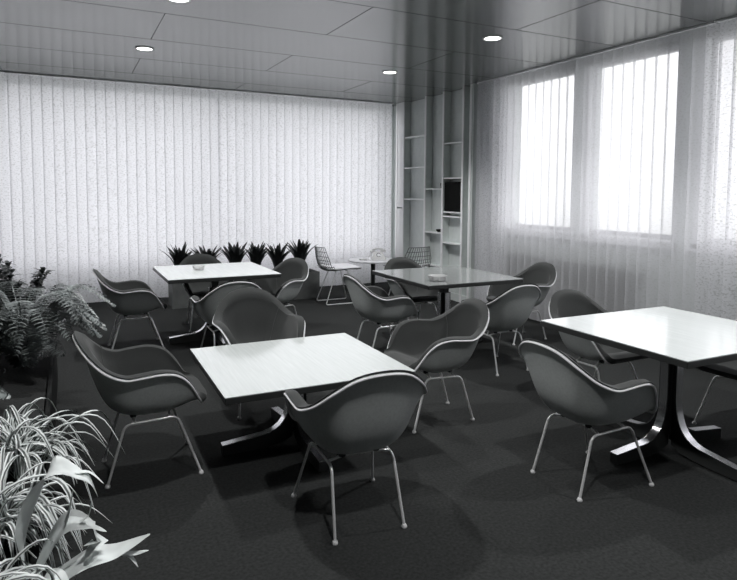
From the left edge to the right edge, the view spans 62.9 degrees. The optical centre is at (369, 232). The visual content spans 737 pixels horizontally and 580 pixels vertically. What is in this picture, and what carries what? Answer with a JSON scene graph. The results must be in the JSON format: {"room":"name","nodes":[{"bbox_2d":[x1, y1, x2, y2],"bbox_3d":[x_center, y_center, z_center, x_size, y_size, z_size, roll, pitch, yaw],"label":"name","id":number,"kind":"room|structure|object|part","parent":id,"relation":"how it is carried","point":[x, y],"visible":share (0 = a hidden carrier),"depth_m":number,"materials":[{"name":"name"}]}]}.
{"room":"eatery","nodes":[
{"label":"eatery","id":0,"kind":"room"},
{"bbox_2d":[0,0,736,106],"bbox_3d":[-0.462,-1.633,2.735,8.900,0.150,12.300,-2,4,-27],"label":"ceiling","id":1,"kind":"structure","parent":0,"point":[603,22],"depth_m":5.38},
{"bbox_2d":[135,46,153,50],"bbox_3d":[-2.178,-1.774,5.821,0.176,0.008,0.176,-2,4,-27],"label":"recessed light","id":2,"kind":"object","parent":1,"relation":"in","point":[141,48],"visible":1,"depth_m":5.80,"materials":[{"name":"grey"}]},
{"bbox_2d":[137,47,151,50],"bbox_3d":[-2.178,-1.774,5.821,0.140,0.002,0.140,-2,4,-27],"label":"diffuser","id":3,"kind":"object","parent":2,"relation":"attached to","point":[138,48],"depth_m":5.80,"materials":[{"name":"white"}]},
{"bbox_2d":[168,0,190,2],"bbox_3d":[-1.367,-1.665,4.296,0.176,0.008,0.176,-2,4,-27],"label":"recessed light","id":4,"kind":"object","parent":1,"relation":"in","point":[174,1],"visible":1,"depth_m":4.34,"materials":[{"name":"grey"}]},
{"bbox_2d":[171,0,187,1],"bbox_3d":[-1.367,-1.665,4.296,0.140,0.002,0.140,-2,4,-27],"label":"diffuser","id":5,"kind":"object","parent":4,"relation":"attached to","point":[171,0],"depth_m":4.33,"materials":[{"name":"white"}]},
{"bbox_2d":[0,71,393,305],"bbox_3d":[-2.552,-0.531,7.976,6.500,2.788,0.036,-2,4,-27],"label":"vertical blind","id":6,"kind":"object","parent":1,"relation":"hanging from","point":[102,175],"visible":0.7,"depth_m":7.95,"materials":[{"name":"white fabric"}]},
{"bbox_3d":[-2.542,-1.915,7.882,6.500,0.013,0.036,-2,4,-27],"label":"head rail","id":7,"kind":"part","parent":6,"relation":"part of","materials":[{"name":"white metal"}]},
{"bbox_2d":[382,71,396,73],"bbox_3d":[0.227,-1.830,6.891,0.176,0.008,0.176,-2,4,-27],"label":"recessed light","id":8,"kind":"object","parent":1,"relation":"in","point":[383,72],"visible":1,"depth_m":6.89,"materials":[{"name":"grey"}]},
{"bbox_2d":[482,35,502,40],"bbox_3d":[1.087,-1.719,5.335,0.176,0.008,0.176,-2,4,-27],"label":"recessed light","id":9,"kind":"object","parent":1,"relation":"in","point":[492,37],"visible":1,"depth_m":5.33,"materials":[{"name":"grey"}]},
{"bbox_2d":[485,37,500,39],"bbox_3d":[1.087,-1.719,5.335,0.140,0.002,0.140,-2,4,-27],"label":"diffuser","id":10,"kind":"object","parent":9,"relation":"attached to","point":[486,38],"depth_m":5.33,"materials":[{"name":"white"}]},
{"bbox_2d":[474,21,716,321],"bbox_3d":[2.041,-0.383,6.257,0.082,2.788,3.100,-2,4,-27],"label":"curtain","id":11,"kind":"object","parent":1,"relation":"hanging from","point":[588,165],"visible":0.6,"depth_m":5.84,"materials":[{"name":"white fabric"}]},
{"bbox_3d":[2.051,-1.767,6.163,0.036,0.013,3.100,-2,4,-27],"label":"head rail","id":12,"kind":"part","parent":11,"relation":"part of","materials":[{"name":"white paint"}]},
{"bbox_2d":[694,15,736,320],"bbox_3d":[4.107,-0.089,2.146,0.036,2.788,6.259,-2,4,-27],"label":"curtain","id":13,"kind":"object","parent":1,"relation":"hanging from","point":[716,253],"visible":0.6,"depth_m":4.78,"materials":[{"name":"white fabric"}]},
{"bbox_3d":[4.136,-1.470,2.012,0.036,0.013,6.170,-2,4,-27],"label":"head rail","id":14,"kind":"part","parent":13,"relation":"part of","materials":[{"name":"white paint"}]},
{"bbox_2d":[28,282,736,579],"bbox_3d":[-0.482,1.306,2.935,8.900,0.100,12.300,-2,4,-27],"label":"floor","id":15,"kind":"structure","parent":0,"point":[474,508],"depth_m":2.97,"materials":[{"name":"carpet"}]},
{"bbox_2d":[0,329,57,579],"bbox_3d":[-1.923,1.059,2.726,0.850,0.400,3.750,-2,4,-27],"label":"planter box","id":16,"kind":"object","parent":15,"relation":"on","point":[25,385],"visible":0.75,"depth_m":3.25,"materials":[{"name":"paint"}]},
{"bbox_2d":[0,387,10,399],"bbox_3d":[-1.968,0.780,2.834,0.473,0.208,0.406,-2,4,-27],"label":"fern","id":17,"kind":"object","parent":16,"relation":"on","point":[3,394],"visible":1,"depth_m":2.88,"materials":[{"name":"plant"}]},
{"bbox_2d":[0,254,54,350],"bbox_3d":[-2.518,0.467,3.994,0.713,0.670,0.744,4,5,39],"label":"leafy shrub","id":18,"kind":"object","parent":16,"relation":"on","point":[5,270],"visible":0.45,"depth_m":4.06,"materials":[{"name":"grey plant"}]},
{"bbox_2d":[0,538,76,579],"bbox_3d":[-0.962,0.926,1.412,0.525,0.244,0.567,-2,4,-27],"label":"spider plant","id":19,"kind":"object","parent":16,"relation":"in","point":[15,573],"visible":0.94,"depth_m":1.49,"materials":[{"name":"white plant"}]},
{"bbox_2d":[0,451,111,569],"bbox_3d":[-1.163,0.889,1.804,0.593,0.274,0.641,3,5,38],"label":"spider plant","id":20,"kind":"object","parent":16,"relation":"in","point":[45,508],"visible":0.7,"depth_m":1.84,"materials":[{"name":"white plant"}]},
{"bbox_2d":[0,281,115,368],"bbox_3d":[-2.076,0.545,3.627,1.026,0.562,1.044,0,4,-13],"label":"fern","id":21,"kind":"object","parent":16,"relation":"on","point":[27,335],"visible":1,"depth_m":3.56,"materials":[{"name":"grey plant"}]},
{"bbox_2d":[0,397,123,510],"bbox_3d":[-1.316,0.849,2.353,0.726,0.312,0.633,1,4,12],"label":"spider plant","id":22,"kind":"object","parent":16,"relation":"in","point":[24,442],"visible":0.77,"depth_m":2.34,"materials":[{"name":"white plant"}]},
{"bbox_2d":[15,456,149,579],"bbox_3d":[-0.804,0.805,1.579,0.353,0.339,0.268,1,4,4],"label":"plant","id":23,"kind":"object","parent":16,"relation":"on","point":[97,552],"visible":0.91,"depth_m":1.64,"materials":[{"name":"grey plant"}]},
{"bbox_3d":[-0.930,0.933,1.618,0.100,0.075,0.100,-2,4,-27],"label":"crown","id":24,"kind":"part","parent":23,"relation":"part of","materials":[{"name":"grey plant"}]},
{"bbox_2d":[92,269,166,348],"bbox_3d":[-2.211,0.691,5.555,0.627,0.747,0.603,-2,4,-27],"label":"armchair","id":25,"kind":"object","parent":15,"relation":"on","point":[131,297],"visible":0.96,"depth_m":5.38,"materials":[{"name":"silver metal"}]},
{"bbox_3d":[-2.411,0.942,5.645,0.078,0.220,0.013,-1,4,-17],"label":"leg","id":26,"kind":"part","parent":25,"relation":"part of","materials":[{"name":"silver metal"}]},
{"bbox_3d":[-2.273,0.961,5.370,0.078,0.220,0.013,-2,5,-37],"label":"leg","id":27,"kind":"part","parent":25,"relation":"part of","materials":[{"name":"silver metal"}]},
{"bbox_3d":[-2.110,0.809,5.439,0.310,0.090,0.034,-2,4,-27],"label":"rail","id":28,"kind":"part","parent":25,"relation":"part of","materials":[{"name":"silver metal"}]},
{"bbox_3d":[-1.930,0.950,5.506,0.100,0.230,0.013,0,4,-1],"label":"leg","id":29,"kind":"part","parent":25,"relation":"part of","materials":[{"name":"silver metal"}]},
{"bbox_2d":[72,331,206,488],"bbox_3d":[-1.194,0.862,3.142,0.627,0.747,0.603,-2,4,-27],"label":"armchair","id":30,"kind":"object","parent":15,"relation":"on","point":[133,381],"visible":1,"depth_m":2.98,"materials":[{"name":"plastic"}]},
{"bbox_3d":[-1.394,1.113,3.233,0.078,0.220,0.013,-1,4,-17],"label":"leg","id":31,"kind":"part","parent":30,"relation":"part of","materials":[{"name":"silver metal"}]},
{"bbox_3d":[-1.255,1.132,2.958,0.078,0.220,0.013,-2,5,-37],"label":"leg","id":32,"kind":"part","parent":30,"relation":"part of","materials":[{"name":"silver metal"}]},
{"bbox_3d":[-1.092,0.980,3.026,0.310,0.090,0.034,-2,4,-27],"label":"rail","id":33,"kind":"part","parent":30,"relation":"part of","materials":[{"name":"silver metal"}]},
{"bbox_3d":[-1.079,1.097,3.425,0.013,0.230,0.100,3,5,38],"label":"leg","id":34,"kind":"part","parent":30,"relation":"part of","materials":[{"name":"silver metal"}]},
{"bbox_3d":[-0.912,1.121,3.094,0.100,0.230,0.013,0,4,-1],"label":"leg","id":35,"kind":"part","parent":30,"relation":"part of","materials":[{"name":"silver metal"}]},
{"bbox_2d":[180,254,233,331],"bbox_3d":[-1.774,0.630,6.486,0.603,0.747,0.627,-2,4,-27],"label":"armchair","id":36,"kind":"object","parent":15,"relation":"on","point":[199,289],"visible":0.38,"depth_m":6.61,"materials":[{"name":"silver metal"}]},
{"bbox_3d":[-1.842,0.902,6.220,0.013,0.230,0.100,0,4,-1],"label":"leg","id":37,"kind":"part","parent":36,"relation":"part of","materials":[{"name":"silver metal"}]},
{"bbox_2d":[153,262,280,345],"bbox_3d":[-1.510,0.706,5.865,1.012,0.685,1.020,-2,4,-27],"label":"square table","id":38,"kind":"object","parent":15,"relation":"on","point":[213,273],"visible":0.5,"depth_m":5.71,"materials":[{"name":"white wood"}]},
{"bbox_3d":[-1.717,0.791,5.766,0.397,0.513,0.048,-2,4,-27],"label":"leg","id":39,"kind":"part","parent":38,"relation":"part of","materials":[{"name":"grey metal"}]},
{"bbox_2d":[192,265,204,269],"bbox_3d":[-1.667,0.343,5.865,0.123,0.036,0.123,-2,4,-27],"label":"ashtray","id":40,"kind":"object","parent":38,"relation":"on","point":[196,267],"visible":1,"depth_m":5.82,"materials":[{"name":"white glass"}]},
{"bbox_3d":[-1.406,0.800,5.665,0.048,0.513,0.397,-2,4,-27],"label":"leg","id":41,"kind":"part","parent":38,"relation":"part of","materials":[{"name":"grey metal"}]},
{"bbox_2d":[191,280,261,347],"bbox_3d":[-1.184,0.731,5.066,0.603,0.747,0.627,-2,4,-27],"label":"armchair","id":42,"kind":"object","parent":15,"relation":"on","point":[205,307],"visible":0.38,"depth_m":4.80,"materials":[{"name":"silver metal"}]},
{"bbox_3d":[-1.341,0.842,5.035,0.034,0.090,0.310,-2,4,-27],"label":"rail","id":43,"kind":"part","parent":42,"relation":"part of","materials":[{"name":"silver metal"}]},
{"bbox_2d":[168,269,319,308],"bbox_3d":[-1.628,0.726,7.953,1.930,0.360,0.350,-2,4,-27],"label":"planter box","id":44,"kind":"object","parent":15,"relation":"on","point":[178,297],"visible":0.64,"depth_m":8.09,"materials":[{"name":"grey paint"}]},
{"bbox_2d":[159,242,197,264],"bbox_3d":[-2.370,0.359,7.537,0.487,0.478,0.442,2,4,18],"label":"plant","id":45,"kind":"object","parent":44,"relation":"on","point":[179,255],"visible":0.48,"depth_m":7.44,"materials":[{"name":"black plant"}]},
{"bbox_2d":[189,246,221,258],"bbox_3d":[-2.099,0.375,7.708,0.459,0.426,0.437,0,4,-2],"label":"plant","id":46,"kind":"object","parent":44,"relation":"on","point":[202,251],"visible":0.29,"depth_m":7.72,"materials":[{"name":"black plant"}]},
{"bbox_2d":[218,242,252,262],"bbox_3d":[-1.730,0.346,7.836,0.480,0.471,0.481,1,4,7],"label":"plant","id":47,"kind":"object","parent":44,"relation":"on","point":[233,254],"visible":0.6,"depth_m":7.76,"materials":[{"name":"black plant"}]},
{"bbox_2d":[240,241,270,264],"bbox_3d":[-1.477,0.344,8.005,0.475,0.456,0.429,3,4,30],"label":"plant","id":48,"kind":"object","parent":44,"relation":"on","point":[256,255],"visible":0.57,"depth_m":7.94,"materials":[{"name":"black plant"}]},
{"bbox_2d":[258,243,290,267],"bbox_3d":[-1.269,0.350,8.098,0.486,0.434,0.455,-2,4,-27],"label":"plant","id":49,"kind":"object","parent":44,"relation":"on","point":[277,255],"visible":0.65,"depth_m":8.03,"materials":[{"name":"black plant"}]},
{"bbox_2d":[283,239,318,259],"bbox_3d":[-0.944,0.320,8.259,0.475,0.477,0.476,0,4,-2],"label":"plant","id":50,"kind":"object","parent":44,"relation":"on","point":[299,251],"visible":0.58,"depth_m":8.20,"materials":[{"name":"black plant"}]},
{"bbox_2d":[212,288,304,419],"bbox_3d":[-0.766,0.797,4.145,0.603,0.747,0.627,-2,4,-27],"label":"armchair","id":51,"kind":"object","parent":15,"relation":"on","point":[244,315],"visible":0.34,"depth_m":4.30,"materials":[{"name":"grey plastic"}]},
{"bbox_3d":[-0.834,1.068,3.879,0.013,0.230,0.100,0,4,-1],"label":"leg","id":52,"kind":"part","parent":51,"relation":"part of","materials":[{"name":"silver metal"}]},
{"bbox_2d":[246,258,308,314],"bbox_3d":[-0.952,0.657,6.172,0.603,0.747,0.627,3,5,35],"label":"armchair","id":53,"kind":"object","parent":15,"relation":"on","point":[294,271],"visible":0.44,"depth_m":6.29,"materials":[{"name":"grey plastic"}]},
{"bbox_2d":[190,333,415,471],"bbox_3d":[-0.427,0.974,3.487,1.028,0.487,0.968,-1,4,-26],"label":"square table","id":54,"kind":"object","parent":15,"relation":"on","point":[253,371],"visible":0.7,"depth_m":3.36,"materials":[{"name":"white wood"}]},
{"bbox_3d":[-0.636,1.059,3.392,0.397,0.315,0.048,-1,4,-26],"label":"leg","id":55,"kind":"part","parent":54,"relation":"part of","materials":[{"name":"grey metal"}]},
{"bbox_3d":[-0.528,1.039,3.701,0.048,0.315,0.397,-1,4,-26],"label":"leg","id":56,"kind":"part","parent":54,"relation":"part of","materials":[{"name":"grey metal"}]},
{"bbox_3d":[-0.327,1.069,3.285,0.048,0.315,0.397,-1,4,-26],"label":"leg","id":57,"kind":"part","parent":54,"relation":"part of","materials":[{"name":"grey metal"}]},
{"bbox_2d":[314,246,360,304],"bbox_3d":[-0.453,0.545,7.886,0.549,0.742,0.508,-2,4,-27],"label":"wire chair","id":58,"kind":"object","parent":15,"relation":"on","point":[336,267],"visible":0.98,"depth_m":7.77,"materials":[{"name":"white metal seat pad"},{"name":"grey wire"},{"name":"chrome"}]},
{"bbox_3d":[-0.500,0.693,8.035,0.438,0.425,0.062,-2,4,-27],"label":"sled leg","id":59,"kind":"part","parent":58,"relation":"part of","materials":[{"name":"silver metal"}]},
{"bbox_3d":[-0.370,0.712,7.776,0.438,0.425,0.062,-2,4,-27],"label":"sled leg","id":60,"kind":"part","parent":58,"relation":"part of","materials":[{"name":"silver metal"}]},
{"bbox_2d":[284,370,426,545],"bbox_3d":[-0.066,0.901,2.689,0.603,0.747,0.627,-1,4,-24],"label":"armchair","id":61,"kind":"object","parent":15,"relation":"on","point":[368,412],"visible":1,"depth_m":2.47,"materials":[{"name":"grey plastic"}]},
{"bbox_3d":[-0.328,1.143,2.836,0.100,0.230,0.013,4,5,41],"label":"leg","id":62,"kind":"part","parent":61,"relation":"part of","materials":[{"name":"silver metal"}]},
{"bbox_3d":[-0.225,1.011,2.667,0.034,0.090,0.310,-1,4,-24],"label":"rail","id":63,"kind":"part","parent":61,"relation":"part of","materials":[{"name":"silver metal"}]},
{"bbox_3d":[-0.151,1.170,2.513,0.013,0.220,0.078,-1,4,-14],"label":"leg","id":64,"kind":"part","parent":61,"relation":"part of","materials":[{"name":"silver metal"}]},
{"bbox_3d":[-0.048,0.975,2.652,0.299,0.028,0.013,-1,4,-24],"label":"cross rail","id":65,"kind":"part","parent":61,"relation":"part of","materials":[{"name":"silver metal"}]},
{"bbox_3d":[0.012,1.135,2.986,0.013,0.230,0.100,1,4,2],"label":"leg","id":66,"kind":"part","parent":61,"relation":"part of","materials":[{"name":"silver metal"}]},
{"bbox_3d":[0.059,1.004,2.792,0.023,0.090,0.310,-1,4,-20],"label":"rail","id":67,"kind":"part","parent":61,"relation":"part of","materials":[{"name":"silver metal"}]},
{"bbox_3d":[0.131,1.164,2.637,0.013,0.220,0.078,-2,5,-34],"label":"leg","id":68,"kind":"part","parent":61,"relation":"part of","materials":[{"name":"silver metal"}]},
{"bbox_2d":[348,257,391,285],"bbox_3d":[0.043,0.629,8.510,0.704,0.500,0.704,-2,4,-27],"label":"round table","id":69,"kind":"object","parent":15,"relation":"on","point":[355,259],"visible":0.41,"depth_m":8.36,"materials":[{"name":"white laminate"}]},
{"bbox_2d":[368,248,385,259],"bbox_3d":[0.098,0.300,8.454,0.272,0.163,0.214,0,4,-7],"label":"telephone","id":70,"kind":"object","parent":69,"relation":"on","point":[377,255],"visible":1,"depth_m":8.41,"materials":[{"name":"white plastic"}]},
{"bbox_2d":[343,274,418,347],"bbox_3d":[0.083,0.723,5.308,0.627,0.747,0.603,-2,4,-27],"label":"armchair","id":71,"kind":"object","parent":15,"relation":"on","point":[372,303],"visible":0.94,"depth_m":5.12,"materials":[{"name":"silver metal"}]},
{"bbox_3d":[0.183,0.842,5.195,0.310,0.090,0.023,-1,4,-23],"label":"rail","id":72,"kind":"part","parent":71,"relation":"part of","materials":[{"name":"silver metal"}]},
{"bbox_2d":[383,246,430,294],"bbox_3d":[0.515,0.544,7.991,0.508,0.742,0.549,-2,5,-33],"label":"wire chair","id":73,"kind":"object","parent":15,"relation":"on","point":[427,248],"visible":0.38,"depth_m":7.80,"materials":[{"name":"grey wire"},{"name":"chrome"}]},
{"bbox_2d":[384,257,439,328],"bbox_3d":[0.453,0.660,6.284,0.603,0.747,0.627,-2,4,-27],"label":"armchair","id":74,"kind":"object","parent":15,"relation":"on","point":[418,295],"visible":0.5,"depth_m":6.38,"materials":[{"name":"silver metal"}]},
{"bbox_2d":[395,84,471,301],"bbox_3d":[0.896,-0.532,8.599,0.126,2.817,1.959,-2,4,-27],"label":"bookcase","id":75,"kind":"object","parent":15,"relation":"on","point":[433,133],"visible":0.73,"depth_m":8.61,"materials":[{"name":"white wood"}]},
{"bbox_3d":[0.507,0.223,9.414,0.110,1.195,0.179,-2,4,-27],"label":"panel","id":76,"kind":"part","parent":75,"relation":"part of","materials":[{"name":"white"}]},
{"bbox_3d":[0.516,-1.193,9.317,0.110,1.602,0.179,-2,4,-27],"label":"panel","id":77,"kind":"part","parent":75,"relation":"part of","materials":[{"name":"white wood"}]},
{"bbox_3d":[0.946,-0.534,8.626,0.012,2.817,1.955,-2,4,-27],"label":"panel","id":78,"kind":"part","parent":75,"relation":"part of","materials":[{"name":"white wood"}]},
{"bbox_2d":[444,182,460,211],"bbox_3d":[1.150,-0.479,8.096,0.095,0.400,0.400,-2,4,-27],"label":"television","id":79,"kind":"object","parent":75,"relation":"on","point":[452,190],"visible":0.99,"depth_m":8.07,"materials":[{"name":"black paint"}]},
{"bbox_2d":[384,298,488,432],"bbox_3d":[0.436,0.821,3.908,0.627,0.747,0.603,-1,4,-22],"label":"armchair","id":80,"kind":"object","parent":15,"relation":"on","point":[445,342],"visible":0.93,"depth_m":3.93,"materials":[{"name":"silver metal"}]},
{"bbox_3d":[0.298,1.090,3.669,0.013,0.230,0.100,4,5,42],"label":"leg","id":81,"kind":"part","parent":80,"relation":"part of","materials":[{"name":"silver metal"}]},
{"bbox_3d":[0.509,1.065,4.122,0.078,0.220,0.013,-2,5,-32],"label":"leg","id":82,"kind":"part","parent":80,"relation":"part of","materials":[{"name":"silver metal"}]},
{"bbox_3d":[0.460,0.941,3.760,0.310,0.090,0.023,-1,4,-26],"label":"rail","id":83,"kind":"part","parent":80,"relation":"part of","materials":[{"name":"silver metal"}]},
{"bbox_3d":[0.626,1.085,3.838,0.078,0.220,0.013,0,4,-12],"label":"leg","id":84,"kind":"part","parent":80,"relation":"part of","materials":[{"name":"silver metal"}]},
{"bbox_2d":[372,266,522,356],"bbox_3d":[0.694,0.735,5.654,0.993,0.685,1.040,-2,4,-26],"label":"square table","id":85,"kind":"object","parent":15,"relation":"on","point":[458,276],"visible":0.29,"depth_m":5.55,"materials":[{"name":"grey laminate"}]},
{"bbox_2d":[428,274,447,280],"bbox_3d":[0.589,0.396,5.242,0.163,0.045,0.163,-2,4,-27],"label":"ashtray","id":86,"kind":"object","parent":85,"relation":"on","point":[433,277],"visible":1,"depth_m":5.19,"materials":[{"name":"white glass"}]},
{"bbox_3d":[0.486,0.821,5.556,0.397,0.513,0.048,-2,4,-26],"label":"leg","id":87,"kind":"part","parent":85,"relation":"part of","materials":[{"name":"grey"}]},
{"bbox_2d":[461,283,540,375],"bbox_3d":[1.073,0.752,4.990,0.603,0.747,0.627,-2,4,-28],"label":"armchair","id":88,"kind":"object","parent":15,"relation":"on","point":[512,308],"visible":0.7,"depth_m":4.76,"materials":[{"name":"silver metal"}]},
{"bbox_3d":[1.004,1.022,4.808,0.013,0.220,0.078,-1,4,-18],"label":"leg","id":89,"kind":"part","parent":88,"relation":"part of","materials":[{"name":"silver metal"}]},
{"bbox_3d":[1.129,0.985,5.292,0.013,0.230,0.100,0,4,-3],"label":"leg","id":90,"kind":"part","parent":88,"relation":"part of","materials":[{"name":"silver metal"}]},
{"bbox_3d":[1.094,0.826,4.954,0.299,0.028,0.013,-2,4,-28],"label":"cross rail","id":91,"kind":"part","parent":88,"relation":"part of","materials":[{"name":"silver metal"}]},
{"bbox_2d":[486,262,556,344],"bbox_3d":[1.520,0.684,6.027,0.627,0.747,0.603,-2,4,-27],"label":"armchair","id":92,"kind":"object","parent":15,"relation":"on","point":[542,274],"visible":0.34,"depth_m":6.11,"materials":[{"name":"silver metal"}]},
{"bbox_2d":[518,338,657,501],"bbox_3d":[1.081,0.884,3.046,0.627,0.747,0.603,-2,4,-27],"label":"armchair","id":93,"kind":"object","parent":15,"relation":"on","point":[559,380],"visible":1,"depth_m":2.86,"materials":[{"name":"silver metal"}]},
{"bbox_3d":[0.881,1.135,3.137,0.078,0.220,0.013,-1,4,-17],"label":"leg","id":94,"kind":"part","parent":93,"relation":"part of","materials":[{"name":"silver metal"}]},
{"bbox_3d":[1.044,0.983,3.206,0.310,0.090,0.023,-2,5,-30],"label":"rail","id":95,"kind":"part","parent":93,"relation":"part of","materials":[{"name":"silver metal"}]},
{"bbox_3d":[1.039,0.957,3.030,0.013,0.028,0.299,-2,4,-27],"label":"cross rail","id":96,"kind":"part","parent":93,"relation":"part of","materials":[{"name":"silver metal"}]},
{"bbox_3d":[1.019,1.155,2.862,0.078,0.220,0.013,-2,5,-37],"label":"leg","id":97,"kind":"part","parent":93,"relation":"part of","materials":[{"name":"silver metal"}]},
{"bbox_3d":[1.196,1.119,3.329,0.013,0.230,0.100,3,5,38],"label":"leg","id":98,"kind":"part","parent":93,"relation":"part of","materials":[{"name":"silver metal"}]},
{"bbox_3d":[1.181,1.002,2.933,0.310,0.090,0.023,-1,4,-23],"label":"rail","id":99,"kind":"part","parent":93,"relation":"part of","materials":[{"name":"silver metal"}]},
{"bbox_3d":[1.362,1.143,2.998,0.100,0.230,0.013,0,4,-1],"label":"leg","id":100,"kind":"part","parent":93,"relation":"part of","materials":[{"name":"silver metal"}]},
{"bbox_2d":[548,289,647,380],"bbox_3d":[1.574,0.810,4.189,0.603,0.747,0.627,-2,4,-27],"label":"armchair","id":101,"kind":"object","parent":15,"relation":"on","point":[563,303],"visible":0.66,"depth_m":4.20,"materials":[{"name":"grey plastic"}]},
{"bbox_3d":[1.453,0.925,4.096,0.023,0.090,0.310,-1,4,-23],"label":"rail","id":102,"kind":"part","parent":101,"relation":"part of","materials":[{"name":"silver metal"}]},
{"bbox_2d":[541,306,736,480],"bbox_3d":[1.697,0.888,3.400,1.062,0.700,0.958,-2,4,-26],"label":"square table","id":103,"kind":"object","parent":15,"relation":"on","point":[678,339],"visible":0.96,"depth_m":3.33,"materials":[{"name":"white laminate"}]},
{"bbox_3d":[1.595,0.953,3.613,0.048,0.528,0.397,-2,4,-26],"label":"leg","id":104,"kind":"part","parent":103,"relation":"part of","materials":[{"name":"grey metal"}]},
{"bbox_3d":[1.489,0.973,3.304,0.397,0.528,0.048,-2,4,-26],"label":"leg","id":105,"kind":"part","parent":103,"relation":"part of","materials":[{"name":"grey metal"}]},
{"bbox_3d":[1.905,0.962,3.507,0.397,0.528,0.048,-2,4,-26],"label":"leg","id":106,"kind":"part","parent":103,"relation":"part of","materials":[{"name":"grey metal"}]},
{"bbox_3d":[1.798,0.983,3.198,0.048,0.528,0.397,-2,4,-26],"label":"leg","id":107,"kind":"part","parent":103,"relation":"part of","materials":[{"name":"grey metal"}]},
{"bbox_2d":[692,320,736,423],"bbox_3d":[2.385,0.847,3.726,0.627,0.747,0.603,-2,4,-27],"label":"armchair","id":108,"kind":"object","parent":15,"relation":"on","point":[728,369],"visible":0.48,"depth_m":3.68,"materials":[{"name":"silver metal"}]},
{"bbox_3d":[2.100,1.093,3.809,0.100,0.230,0.013,0,4,-1],"label":"leg","id":109,"kind":"part","parent":108,"relation":"part of","materials":[{"name":"silver metal"}]},
{"bbox_3d":[2.283,0.947,3.853,0.310,0.090,0.023,-1,4,-23],"label":"rail","id":110,"kind":"part","parent":108,"relation":"part of","materials":[{"name":"silver metal"}]},
{"bbox_2d":[391,106,393,257],"bbox_3d":[-3.239,-0.530,8.119,8.700,2.820,0.250,-2,4,-27],"label":"wall","id":111,"kind":"structure","parent":0,"point":[392,106],"depth_m":9.77,"materials":[{"name":"grey paint"}]},
{"bbox_2d":[392,83,477,298],"bbox_3d":[3.130,-0.245,4.582,0.500,2.820,11.800,-2,4,-27],"label":"wall","id":112,"kind":"structure","parent":0,"point":[474,85],"depth_m":7.69,"materials":[{"name":"grey paint"}]},
{"bbox_2d":[0,0,704,97],"bbox_3d":[-0.878,-1.583,3.011,8.000,0.011,12.601,-2,4,-27],"label":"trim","id":113,"kind":"structure","parent":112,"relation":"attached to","point":[66,0],"depth_m":5.41,"materials":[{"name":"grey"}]}
]}

